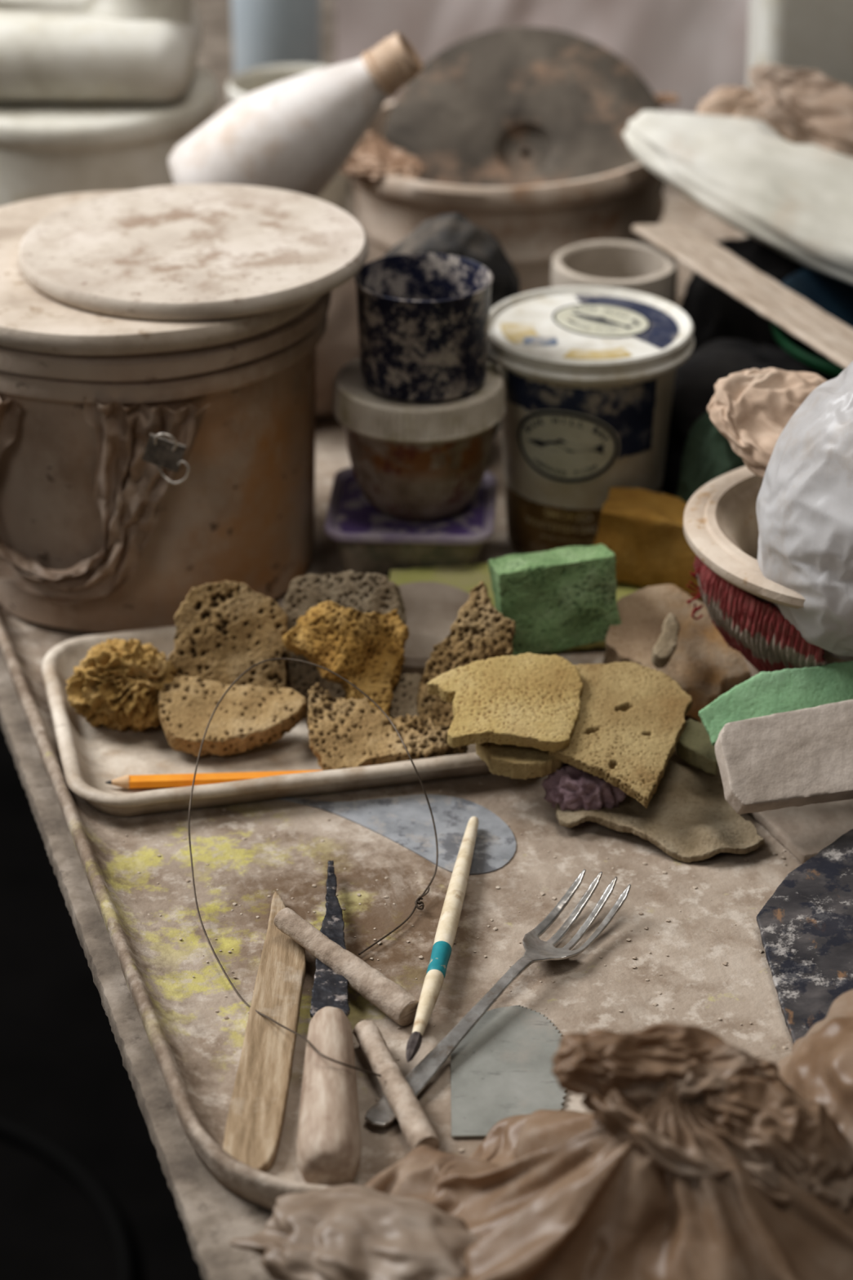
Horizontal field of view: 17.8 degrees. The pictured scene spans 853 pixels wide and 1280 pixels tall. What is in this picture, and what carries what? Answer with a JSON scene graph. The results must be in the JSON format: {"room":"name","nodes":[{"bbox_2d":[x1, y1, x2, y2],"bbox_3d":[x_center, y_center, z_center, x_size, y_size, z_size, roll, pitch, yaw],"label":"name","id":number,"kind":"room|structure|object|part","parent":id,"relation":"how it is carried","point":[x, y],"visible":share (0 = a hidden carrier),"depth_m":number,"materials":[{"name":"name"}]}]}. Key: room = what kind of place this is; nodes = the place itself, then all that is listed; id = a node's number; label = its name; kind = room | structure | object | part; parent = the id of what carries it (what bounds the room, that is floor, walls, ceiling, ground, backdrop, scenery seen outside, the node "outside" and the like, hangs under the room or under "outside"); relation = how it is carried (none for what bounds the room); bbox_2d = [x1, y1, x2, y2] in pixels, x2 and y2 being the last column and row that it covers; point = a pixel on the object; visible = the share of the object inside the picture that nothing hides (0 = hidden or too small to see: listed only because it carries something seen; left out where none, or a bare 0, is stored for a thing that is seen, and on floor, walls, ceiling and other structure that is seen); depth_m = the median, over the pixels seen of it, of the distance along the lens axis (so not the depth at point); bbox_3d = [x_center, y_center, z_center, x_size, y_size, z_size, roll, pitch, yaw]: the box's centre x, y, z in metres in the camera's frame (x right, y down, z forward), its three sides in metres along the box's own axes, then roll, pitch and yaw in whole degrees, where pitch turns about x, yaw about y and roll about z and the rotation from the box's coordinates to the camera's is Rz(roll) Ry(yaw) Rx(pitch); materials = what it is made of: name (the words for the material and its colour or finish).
{"room":"art studio","nodes":[
{"label":"art studio","id":0,"kind":"room"},
{"bbox_2d":[0,725,201,1279],"bbox_3d":[0.000,0.794,1.555,6.000,0.001,6.000,0,28,0],"label":"floor","id":1,"kind":"structure","parent":0,"point":[64,1081],"depth_m":2.31,"materials":[{"name":"black"}]},
{"bbox_2d":[0,1118,134,1279],"bbox_3d":[-0.470,0.503,2.080,0.492,0.012,0.492,0,28,0],"label":"hose","id":2,"kind":"object","parent":1,"relation":"on","point":[82,1175],"visible":1,"depth_m":2.19,"materials":[{"name":"black"}]},
{"bbox_3d":[0.550,0.190,1.913,0.879,0.730,0.348,0,28,0],"label":"trestle","id":3,"kind":"object","parent":1,"relation":"on","visible":0},
{"bbox_2d":[0,0,688,1279],"bbox_3d":[0.369,-0.252,1.951,1.501,0.013,2.300,-9,29,-16],"label":"countertop","id":4,"kind":"structure","parent":3,"relation":"on","point":[211,1215],"depth_m":1.18,"materials":[{"name":"wood"},{"name":"dried clay"}]},
{"bbox_2d":[231,0,321,76],"bbox_3d":[-0.115,-0.449,2.095,0.068,0.186,0.068,0,28,0],"label":"storage jar","id":5,"kind":"object","parent":4,"relation":"on","point":[265,33],"visible":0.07,"depth_m":2.06,"materials":[{"name":"white ceramic"}]},
{"bbox_2d":[226,64,349,213],"bbox_3d":[-0.098,-0.355,1.997,0.093,0.112,0.093,0,28,0],"label":"pail","id":6,"kind":"object","parent":4,"relation":"on","point":[336,193],"visible":0.17,"depth_m":2.00,"materials":[{"name":"white plastic"}]},
{"bbox_2d":[229,1183,481,1279],"bbox_3d":[-0.015,0.229,0.994,0.111,0.047,0.075,12,30,22],"label":"plastic bag","id":7,"kind":"object","parent":4,"relation":"on","point":[349,1231],"visible":0.88,"depth_m":0.98,"materials":[{"name":"beige plastic"}]},
{"bbox_2d":[0,199,802,1210],"bbox_3d":[0.081,-0.054,1.544,0.662,0.019,1.042,-9,29,-16],"label":"tabletop","id":8,"kind":"object","parent":4,"relation":"on","point":[197,1051],"visible":0.34,"depth_m":1.22,"materials":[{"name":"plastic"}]},
{"bbox_2d":[0,65,219,206],"bbox_3d":[-0.228,-0.293,1.826,0.182,0.164,0.182,0,28,0],"label":"bucket","id":9,"kind":"object","parent":8,"relation":"on","point":[47,148],"visible":0.38,"depth_m":1.73,"materials":[{"name":"plastic"}]},
{"bbox_2d":[0,0,202,102],"bbox_3d":[-0.233,-0.417,1.754,0.168,0.123,0.120,0,28,0],"label":"jug","id":10,"kind":"object","parent":9,"relation":"on","point":[51,51],"visible":1,"depth_m":1.72,"materials":[{"name":"white plastic"}]},
{"bbox_2d":[0,190,331,633],"bbox_3d":[-0.163,-0.125,1.493,0.227,0.181,0.227,0,28,0],"label":"bucket","id":11,"kind":"object","parent":8,"relation":"on","point":[243,512],"visible":0.52,"depth_m":1.42,"materials":[{"name":"stained plastic"},{"name":"clay"}]},
{"bbox_2d":[0,396,209,604],"bbox_3d":[-0.189,-0.079,1.415,0.154,0.123,0.038,8,29,15],"label":"plastic bag","id":12,"kind":"object","parent":11,"relation":"in","point":[130,491],"visible":0.98,"depth_m":1.40,"materials":[{"name":"beige plastic"}]},
{"bbox_2d":[142,432,190,484],"bbox_3d":[-0.130,-0.094,1.370,0.026,0.028,0.013,6,29,11],"label":"binder clip","id":13,"kind":"object","parent":12,"relation":"attached to","point":[161,451],"visible":1,"depth_m":1.37,"materials":[{"name":"metal"}]},
{"bbox_3d":[-0.130,-0.100,1.361,0.012,0.009,0.001,20,39,-2],"label":"handle","id":14,"kind":"part","parent":13,"relation":"part of","materials":[{"name":"silver metal"}]},
{"bbox_3d":[-0.128,-0.086,1.368,0.017,0.015,0.005,20,39,-2],"label":"handle","id":15,"kind":"part","parent":13,"relation":"part of","materials":[{"name":"silver metal"}]},
{"bbox_3d":[-0.163,-0.199,1.454,0.227,0.014,0.227,0,28,0],"label":"lid","id":16,"kind":"part","parent":11,"relation":"part of","materials":[{"name":"plastic"}]},
{"bbox_2d":[17,183,368,320],"bbox_3d":[-0.124,-0.208,1.444,0.185,0.011,0.185,-12,31,-20],"label":"bat","id":17,"kind":"object","parent":11,"relation":"on","point":[192,251],"visible":1,"depth_m":1.43,"materials":[{"name":"plaster"}]},
{"bbox_2d":[222,891,306,1172],"bbox_3d":[-0.064,0.162,1.138,0.022,0.006,0.198,2,28,3],"label":"tool","id":18,"kind":"object","parent":8,"relation":"on","point":[255,1117],"visible":0.94,"depth_m":1.12,"materials":[{"name":"brown wood"}]},
{"bbox_2d":[40,626,490,816],"bbox_3d":[-0.073,0.033,1.370,0.229,0.016,0.173,-6,29,-11],"label":"tray","id":19,"kind":"object","parent":8,"relation":"on","point":[91,757],"visible":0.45,"depth_m":1.33,"materials":[{"name":"beige plastic"}]},
{"bbox_2d":[65,637,177,732],"bbox_3d":[-0.151,0.022,1.358,0.058,0.052,0.048,4,28,7],"label":"sponge","id":20,"kind":"object","parent":19,"relation":"on","point":[118,683],"visible":0.94,"depth_m":1.34,"materials":[{"name":"yellow"}]},
{"bbox_2d":[105,769,322,789],"bbox_3d":[-0.089,0.067,1.312,0.131,0.007,0.007,-2,28,-3],"label":"pencil","id":21,"kind":"object","parent":19,"relation":"in","point":[127,781],"visible":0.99,"depth_m":1.31,"materials":[{"name":"orange wood"}]},
{"bbox_2d":[168,580,290,688],"bbox_3d":[-0.100,0.002,1.370,0.063,0.060,0.042,-2,28,-4],"label":"sea sponge","id":22,"kind":"object","parent":19,"relation":"on","point":[224,628],"visible":0.84,"depth_m":1.36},
{"bbox_2d":[157,675,306,756],"bbox_3d":[-0.097,0.038,1.338,0.074,0.027,0.042,4,28,7],"label":"sea sponge","id":23,"kind":"object","parent":19,"relation":"on","point":[248,716],"visible":1,"depth_m":1.33,"materials":[{"name":"beige"}]},
{"bbox_2d":[282,569,405,706],"bbox_3d":[-0.044,0.000,1.381,0.065,0.065,0.053,3,28,6],"label":"sea sponge","id":24,"kind":"object","parent":19,"relation":"on","point":[368,593],"visible":0.48,"depth_m":1.38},
{"bbox_2d":[282,600,408,715],"bbox_3d":[-0.033,0.006,1.355,0.067,0.061,0.054,22,35,35],"label":"sea sponge","id":25,"kind":"object","parent":19,"relation":"on","point":[366,650],"visible":0.91,"depth_m":1.34,"materials":[{"name":"yellow"}]},
{"bbox_2d":[306,682,469,770],"bbox_3d":[-0.024,0.050,1.318,0.084,0.032,0.050,9,29,16],"label":"sea sponge","id":26,"kind":"object","parent":19,"relation":"on","point":[342,733],"visible":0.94,"depth_m":1.32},
{"bbox_2d":[389,672,426,718],"bbox_3d":[-0.010,0.031,1.354,0.028,0.026,0.033,1,28,2],"label":"sea sponge","id":27,"kind":"object","parent":19,"relation":"on","point":[404,702],"visible":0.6,"depth_m":1.35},
{"bbox_2d":[397,582,470,675],"bbox_3d":[-0.002,-0.006,1.418,0.074,0.022,0.073,8,29,15],"label":"disc","id":28,"kind":"object","parent":19,"relation":"on","point":[431,608],"visible":0.24,"depth_m":1.42,"materials":[{"name":"beige ceramic"}]},
{"bbox_2d":[416,581,515,727],"bbox_3d":[0.016,0.013,1.347,0.067,0.075,0.037,-22,35,-35],"label":"sea sponge","id":29,"kind":"object","parent":19,"relation":"on","point":[480,632],"visible":0.7,"depth_m":1.34,"materials":[{"name":"beige"}]},
{"bbox_2d":[187,657,438,1076],"bbox_3d":[-0.052,0.098,1.192,0.114,0.065,0.262,0,28,0],"label":"cutter","id":30,"kind":"object","parent":8,"relation":"on","point":[417,901],"visible":1,"depth_m":1.24,"materials":[{"name":"black metal"}]},
{"bbox_2d":[296,860,360,1186],"bbox_3d":[-0.037,0.151,1.140,0.025,0.025,0.228,0,28,0],"label":"knife","id":31,"kind":"object","parent":8,"relation":"on","point":[328,1144],"visible":0.99,"depth_m":1.07,"materials":[{"name":"brown wood"}]},
{"bbox_3d":[-0.039,0.181,1.085,0.025,0.025,0.103,-1,27,-1],"label":"handle","id":32,"kind":"part","parent":31,"relation":"part of","materials":[{"name":"brown wood"}]},
{"bbox_3d":[-0.042,0.131,1.186,0.017,0.004,0.129,-1,27,-1],"label":"blade","id":33,"kind":"part","parent":31,"relation":"part of","materials":[{"name":"metal"}]},
{"bbox_2d":[315,276,359,418],"bbox_3d":[-0.098,-0.194,1.701,0.161,0.107,0.102,0,28,0],"label":"sack","id":34,"kind":"object","parent":8,"relation":"on","point":[339,345],"visible":0.09,"depth_m":1.67,"materials":[{"name":"fabric"}]},
{"bbox_2d":[168,32,423,198],"bbox_3d":[-0.079,-0.302,1.651,0.155,0.134,0.078,0,28,1],"label":"bottle","id":35,"kind":"object","parent":34,"relation":"on","point":[295,134],"visible":0.86,"depth_m":1.62,"materials":[{"name":"plastic"}]},
{"bbox_2d":[273,907,418,1026],"bbox_3d":[-0.035,0.139,1.165,0.014,0.020,0.083,-23,36,-37],"label":"wooden dowel","id":36,"kind":"object","parent":8,"relation":"on","point":[390,997],"visible":1,"depth_m":1.16,"materials":[{"name":"wood"}]},
{"bbox_2d":[277,794,515,875],"bbox_3d":[-0.009,0.083,1.293,0.126,0.001,0.055,20,34,33],"label":"scraper","id":37,"kind":"object","parent":8,"relation":"on","point":[406,820],"visible":0.99,"depth_m":1.28,"materials":[{"name":"metal"}]},
{"bbox_2d":[353,1019,439,1150],"bbox_3d":[-0.013,0.180,1.097,0.012,0.014,0.079,-9,29,-17],"label":"wooden dowel","id":38,"kind":"object","parent":8,"relation":"on","point":[415,1126],"visible":0.94,"depth_m":1.09,"materials":[{"name":"wood"}]},
{"bbox_2d":[324,466,497,577],"bbox_3d":[-0.008,-0.060,1.522,0.093,0.039,0.093,1,28,3],"label":"food container","id":39,"kind":"object","parent":8,"relation":"on","point":[368,540],"visible":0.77,"depth_m":1.49,"materials":[{"name":"purple plastic"}]},
{"bbox_3d":[-0.008,-0.076,1.513,0.081,0.001,0.081,1,28,3],"label":"lid panel","id":40,"kind":"part","parent":39,"relation":"part of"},
{"bbox_2d":[332,356,506,519],"bbox_3d":[-0.004,-0.110,1.493,0.095,0.074,0.095,0,28,0],"label":"jar","id":41,"kind":"object","parent":39,"relation":"on","point":[411,460],"visible":0.84,"depth_m":1.46,"materials":[{"name":"brown plastic"}]},
{"bbox_3d":[-0.004,-0.134,1.480,0.095,0.019,0.095,0,28,0],"label":"lid","id":42,"kind":"part","parent":41,"relation":"part of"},
{"bbox_2d":[354,253,493,402],"bbox_3d":[-0.002,-0.167,1.460,0.074,0.060,0.074,0,28,0],"label":"cup","id":43,"kind":"object","parent":41,"relation":"on","point":[424,318],"visible":0.99,"depth_m":1.44,"materials":[{"name":"blue ceramic"}]},
{"bbox_2d":[405,816,478,1062],"bbox_3d":[0.009,0.128,1.193,0.009,0.011,0.197,4,28,8],"label":"brush","id":44,"kind":"object","parent":8,"relation":"on","point":[446,930],"visible":1,"depth_m":1.18,"materials":[{"name":"beige wood"}]},
{"bbox_3d":[0.015,0.108,1.229,0.009,0.010,0.113,4,28,7],"label":"handle","id":45,"kind":"part","parent":44,"relation":"part of","materials":[{"name":"beige wood"}]},
{"bbox_2d":[382,212,520,440],"bbox_3d":[0.012,-0.179,1.621,0.098,0.156,0.086,0,28,0],"label":"plastic bag","id":46,"kind":"object","parent":8,"relation":"on","point":[449,233],"visible":0.14,"depth_m":1.58,"materials":[{"name":"grey plastic"}]},
{"bbox_2d":[122,720,787,1151],"bbox_3d":[0.039,0.121,1.221,0.351,0.001,0.334,-9,29,-16],"label":"crumbs","id":47,"kind":"object","parent":8,"relation":"on","point":[784,1047],"visible":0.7,"depth_m":1.22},
{"bbox_2d":[364,869,631,1126],"bbox_3d":[0.030,0.149,1.150,0.027,0.014,0.194,17,32,28],"label":"fork","id":48,"kind":"object","parent":8,"relation":"on","point":[380,1114],"visible":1,"depth_m":1.17,"materials":[{"name":"metal"}]},
{"bbox_2d":[346,99,665,293],"bbox_3d":[0.055,-0.268,1.805,0.225,0.140,0.225,-1,28,1],"label":"bowl","id":49,"kind":"object","parent":8,"relation":"on","point":[531,224],"visible":0.37,"depth_m":1.70,"materials":[{"name":"ceramic"}]},
{"bbox_2d":[339,93,679,181],"bbox_3d":[0.040,-0.339,1.785,0.255,0.026,0.100,-18,33,-30],"label":"crumpled cloth","id":50,"kind":"object","parent":49,"relation":"on","point":[373,157],"visible":0.41,"depth_m":1.72,"materials":[{"name":"brown fabric"}]},
{"bbox_2d":[383,26,665,197],"bbox_3d":[0.065,-0.320,1.780,0.187,0.126,0.144,3,28,6],"label":"disc","id":51,"kind":"object","parent":49,"relation":"in","point":[516,106],"visible":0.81,"depth_m":1.79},
{"bbox_2d":[622,110,852,285],"bbox_3d":[0.312,-0.238,1.652,0.407,0.118,0.125,15,31,26],"label":"slab","id":52,"kind":"object","parent":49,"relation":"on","point":[795,200],"visible":0.95,"depth_m":1.65,"materials":[{"name":"white stone"}]},
{"bbox_2d":[697,86,763,120],"bbox_3d":[0.274,-0.303,1.687,0.224,0.054,0.104,10,29,18],"label":"kraft paper","id":53,"kind":"object","parent":52,"relation":"on","point":[729,101],"visible":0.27,"depth_m":1.71,"materials":[{"name":"brown paper"}]},
{"bbox_2d":[748,63,852,157],"bbox_3d":[0.278,-0.311,1.672,0.171,0.067,0.049,12,30,21],"label":"kraft paper","id":54,"kind":"object","parent":52,"relation":"on","point":[803,106],"visible":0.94,"depth_m":1.68,"materials":[{"name":"brown paper"}]},
{"bbox_2d":[450,1004,566,1137],"bbox_3d":[0.035,0.176,1.116,0.051,0.001,0.088,0,28,0],"label":"rib","id":55,"kind":"object","parent":8,"relation":"on","point":[501,1069],"visible":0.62,"depth_m":1.11,"materials":[{"name":"metal"}]},
{"bbox_2d":[388,563,646,650],"bbox_3d":[0.059,-0.018,1.463,0.178,0.018,0.078,-2,28,-4],"label":"plastic sheet","id":56,"kind":"object","parent":8,"relation":"on","point":[466,577],"visible":0.14,"depth_m":1.48,"materials":[{"name":"yellow plastic"}]},
{"bbox_2d":[592,487,703,600],"bbox_3d":[0.123,-0.054,1.478,0.068,0.048,0.049,6,29,11],"label":"foam block","id":57,"kind":"object","parent":56,"relation":"on","point":[643,529],"visible":0.64,"depth_m":1.46,"materials":[{"name":"plastic"}]},
{"bbox_2d":[475,742,564,779],"bbox_3d":[0.045,0.051,1.294,0.046,0.014,0.039,1,28,1],"label":"sponge","id":58,"kind":"object","parent":8,"relation":"on","point":[513,762],"visible":0.56,"depth_m":1.28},
{"bbox_2d":[426,652,583,752],"bbox_3d":[0.040,0.031,1.292,0.074,0.024,0.059,-5,28,-9],"label":"sponge","id":59,"kind":"object","parent":58,"relation":"on","point":[526,700],"visible":1,"depth_m":1.29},
{"bbox_2d":[488,543,621,655],"bbox_3d":[0.066,-0.021,1.382,0.066,0.054,0.035,-4,28,-7],"label":"foam block","id":60,"kind":"object","parent":8,"relation":"on","point":[557,599],"visible":0.91,"depth_m":1.37,"materials":[{"name":"green plastic"}]},
{"bbox_2d":[487,285,694,553],"bbox_3d":[0.089,-0.117,1.530,0.118,0.131,0.118,0,28,0],"label":"tub","id":61,"kind":"object","parent":8,"relation":"on","point":[588,372],"visible":0.84,"depth_m":1.49,"materials":[{"name":"white plastic"}]},
{"bbox_2d":[523,336,557,345],"bbox_3d":[0.062,-0.163,1.483,0.019,0.001,0.013,0,28,0],"label":"print","id":62,"kind":"object","parent":61,"relation":"on","point":[545,340],"depth_m":1.48},
{"bbox_2d":[501,322,632,359],"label":"print","id":63,"kind":"object","parent":61,"relation":"on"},
{"bbox_2d":[524,417,609,475],"bbox_3d":[0.076,-0.106,1.486,0.048,0.035,0.007,8,29,15],"label":"print","id":64,"kind":"object","parent":61,"relation":"on","point":[553,446],"depth_m":1.49},
{"bbox_2d":[552,303,650,337],"bbox_3d":[0.097,-0.177,1.509,0.054,0.001,0.051,0,28,0],"label":"print","id":65,"kind":"object","parent":61,"relation":"on","point":[602,319],"depth_m":1.51},
{"bbox_2d":[574,294,679,349],"bbox_3d":[0.111,-0.177,1.509,0.055,0.001,0.082,0,28,0],"label":"print","id":66,"kind":"object","parent":61,"relation":"on","point":[663,331],"depth_m":1.51},
{"bbox_2d":[551,240,677,305],"bbox_3d":[0.113,-0.177,1.661,0.076,0.115,0.076,0,28,0],"label":"pipe section","id":67,"kind":"object","parent":8,"relation":"on","point":[641,267],"visible":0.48,"depth_m":1.66,"materials":[{"name":"plastic"}]},
{"bbox_2d":[631,223,852,368],"bbox_3d":[0.209,-0.186,1.549,0.040,0.014,0.310,-13,30,-22],"label":"wooden board","id":68,"kind":"object","parent":67,"relation":"on","point":[829,336],"visible":1,"depth_m":1.57,"materials":[{"name":"wood"}]},
{"bbox_2d":[555,748,764,862],"bbox_3d":[0.106,0.078,1.287,0.091,0.015,0.088,-5,28,-8],"label":"cloth","id":69,"kind":"object","parent":8,"relation":"on","point":[689,817],"visible":0.76,"depth_m":1.27,"materials":[{"name":"beige fabric"}]},
{"bbox_2d":[542,762,626,811],"bbox_3d":[0.076,0.070,1.290,0.043,0.029,0.032,0,28,0],"label":"pad","id":70,"kind":"object","parent":69,"relation":"on","point":[573,788],"visible":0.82,"depth_m":1.28,"materials":[{"name":"purple fabric"}]},
{"bbox_2d":[546,661,692,808],"bbox_3d":[0.091,0.043,1.293,0.062,0.029,0.088,7,29,13],"label":"sponge","id":71,"kind":"object","parent":69,"relation":"on","point":[631,721],"visible":1,"depth_m":1.29,"materials":[{"name":"yellow"}]},
{"bbox_2d":[675,718,718,775],"bbox_3d":[0.130,0.052,1.307,0.018,0.017,0.032,-9,29,-17],"label":"scrap","id":72,"kind":"object","parent":69,"relation":"on","point":[695,747],"visible":0.79,"depth_m":1.30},
{"bbox_2d":[603,583,750,722],"bbox_3d":[0.128,0.007,1.379,0.084,0.047,0.060,20,34,33],"label":"sponge","id":73,"kind":"object","parent":8,"relation":"on","point":[702,663],"visible":0.72,"depth_m":1.37,"materials":[{"name":"tan foam"}]},
{"bbox_2d":[651,613,679,668],"bbox_3d":[0.120,0.001,1.349,0.012,0.021,0.028,11,30,20],"label":"scrap","id":74,"kind":"object","parent":73,"relation":"on","point":[665,646],"visible":1,"depth_m":1.34,"materials":[{"name":"fabric"}]},
{"bbox_2d":[675,411,745,502],"bbox_3d":[0.159,-0.081,1.488,0.052,0.099,0.054,0,28,0],"label":"rag","id":75,"kind":"object","parent":8,"relation":"on","point":[708,455],"visible":0.29,"depth_m":1.47,"materials":[{"name":"green fabric"}]},
{"bbox_2d":[679,236,807,351],"bbox_3d":[0.205,-0.198,1.708,0.099,0.107,0.141,0,28,0],"label":"rag","id":76,"kind":"object","parent":8,"relation":"on","point":[714,313],"visible":0.17,"depth_m":1.68,"materials":[{"name":"black fabric"}]},
{"bbox_2d":[662,337,830,496],"bbox_3d":[0.193,-0.121,1.576,0.139,0.095,0.167,0,28,0],"label":"rag","id":77,"kind":"object","parent":8,"relation":"on","point":[695,379],"visible":0.2,"depth_m":1.55,"materials":[{"name":"fabric"}]},
{"bbox_2d":[683,465,846,678],"bbox_3d":[0.214,-0.012,1.359,0.176,0.108,0.177,0,28,0],"label":"mixing bowl","id":78,"kind":"object","parent":8,"relation":"on","point":[721,525],"visible":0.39,"depth_m":1.33,"materials":[{"name":"ceramic"}]},
{"bbox_2d":[686,555,827,671],"bbox_3d":[0.158,-0.009,1.319,0.029,0.056,0.098,-17,33,-29],"label":"knit cuff","id":79,"kind":"object","parent":78,"relation":"attached to","point":[757,628],"visible":0.8,"depth_m":1.30,"materials":[{"name":"red fabric"}]},
{"bbox_2d":[755,361,852,661],"bbox_3d":[0.225,-0.066,1.290,0.130,0.154,0.134,14,31,24],"label":"plastic bag","id":80,"kind":"object","parent":78,"relation":"on","point":[804,507],"visible":0.96,"depth_m":1.25,"materials":[{"name":"white plastic"}]},
{"bbox_2d":[706,367,827,477],"bbox_3d":[0.182,-0.103,1.336,0.088,0.044,0.064,15,32,26],"label":"paper bag","id":81,"kind":"object","parent":80,"relation":"on","point":[751,408],"visible":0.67,"depth_m":1.33,"materials":[{"name":"beige paper"}]},
{"bbox_2d":[746,0,852,237],"bbox_3d":[0.288,-0.367,1.821,0.148,0.299,0.098,0,28,0],"label":"storage box","id":82,"kind":"object","parent":8,"relation":"on","point":[795,34],"visible":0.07,"depth_m":1.76,"materials":[{"name":"plastic"}]},
{"bbox_2d":[749,799,852,863],"bbox_3d":[0.212,0.082,1.288,0.112,0.007,0.061,-9,29,-16],"label":"scrap","id":83,"kind":"object","parent":8,"relation":"on","point":[806,830],"visible":0.62,"depth_m":1.27,"materials":[{"name":"ceramic"}]},
{"bbox_2d":[715,699,852,814],"bbox_3d":[0.202,0.049,1.259,0.137,0.042,0.045,-7,29,-12],"label":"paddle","id":84,"kind":"object","parent":83,"relation":"on","point":[800,757],"visible":1,"depth_m":1.25,"materials":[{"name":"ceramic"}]},
{"bbox_2d":[698,660,852,745],"bbox_3d":[0.193,0.029,1.284,0.129,0.035,0.033,0,28,0],"label":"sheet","id":85,"kind":"object","parent":84,"relation":"on","point":[786,690],"visible":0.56,"depth_m":1.28,"materials":[{"name":"green"}]},
{"bbox_2d":[756,829,852,1044],"bbox_3d":[0.208,0.128,1.183,0.124,0.025,0.209,0,28,0],"label":"board","id":86,"kind":"object","parent":8,"relation":"on","point":[806,926],"visible":0.8,"depth_m":1.19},
{"bbox_3d":[0.292,-0.119,1.625,0.160,0.054,0.160,0,28,0],"label":"crate","id":87,"kind":"object","parent":8,"relation":"on","visible":0},
{"bbox_2d":[770,320,844,379],"bbox_3d":[0.290,-0.164,1.601,0.177,0.048,0.177,0,28,0],"label":"bowl","id":88,"kind":"object","parent":87,"relation":"on","point":[792,344],"visible":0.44,"depth_m":1.56,"materials":[{"name":"green ceramic"}]},
{"bbox_2d":[781,266,852,364],"bbox_3d":[0.294,-0.178,1.599,0.180,0.043,0.180,0,28,0],"label":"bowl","id":89,"kind":"object","parent":88,"relation":"in","point":[834,296],"visible":0.22,"depth_m":1.64,"materials":[{"name":"blue plastic"}]},
{"bbox_2d":[334,0,749,113],"bbox_3d":[0.400,-0.871,2.035,0.950,1.000,0.036,0,28,0],"label":"sheet","id":90,"kind":"object","parent":4,"relation":"on","point":[688,50],"visible":0.37,"depth_m":2.23,"materials":[{"name":"white fabric"}]},
{"bbox_2d":[364,1022,852,1279],"bbox_3d":[0.102,0.200,0.973,0.282,0.094,0.190,-3,28,-6],"label":"plastic bag","id":91,"kind":"object","parent":4,"relation":"on","point":[694,1158],"visible":0.99,"depth_m":0.97,"materials":[{"name":"brown plastic"}]},
{"bbox_2d":[776,989,852,1146],"bbox_3d":[0.189,0.183,1.044,0.111,0.085,0.115,0,28,0],"label":"plastic bag","id":92,"kind":"object","parent":4,"relation":"on","point":[819,1067],"visible":0.45,"depth_m":1.03,"materials":[{"name":"beige plastic"}]}
]}

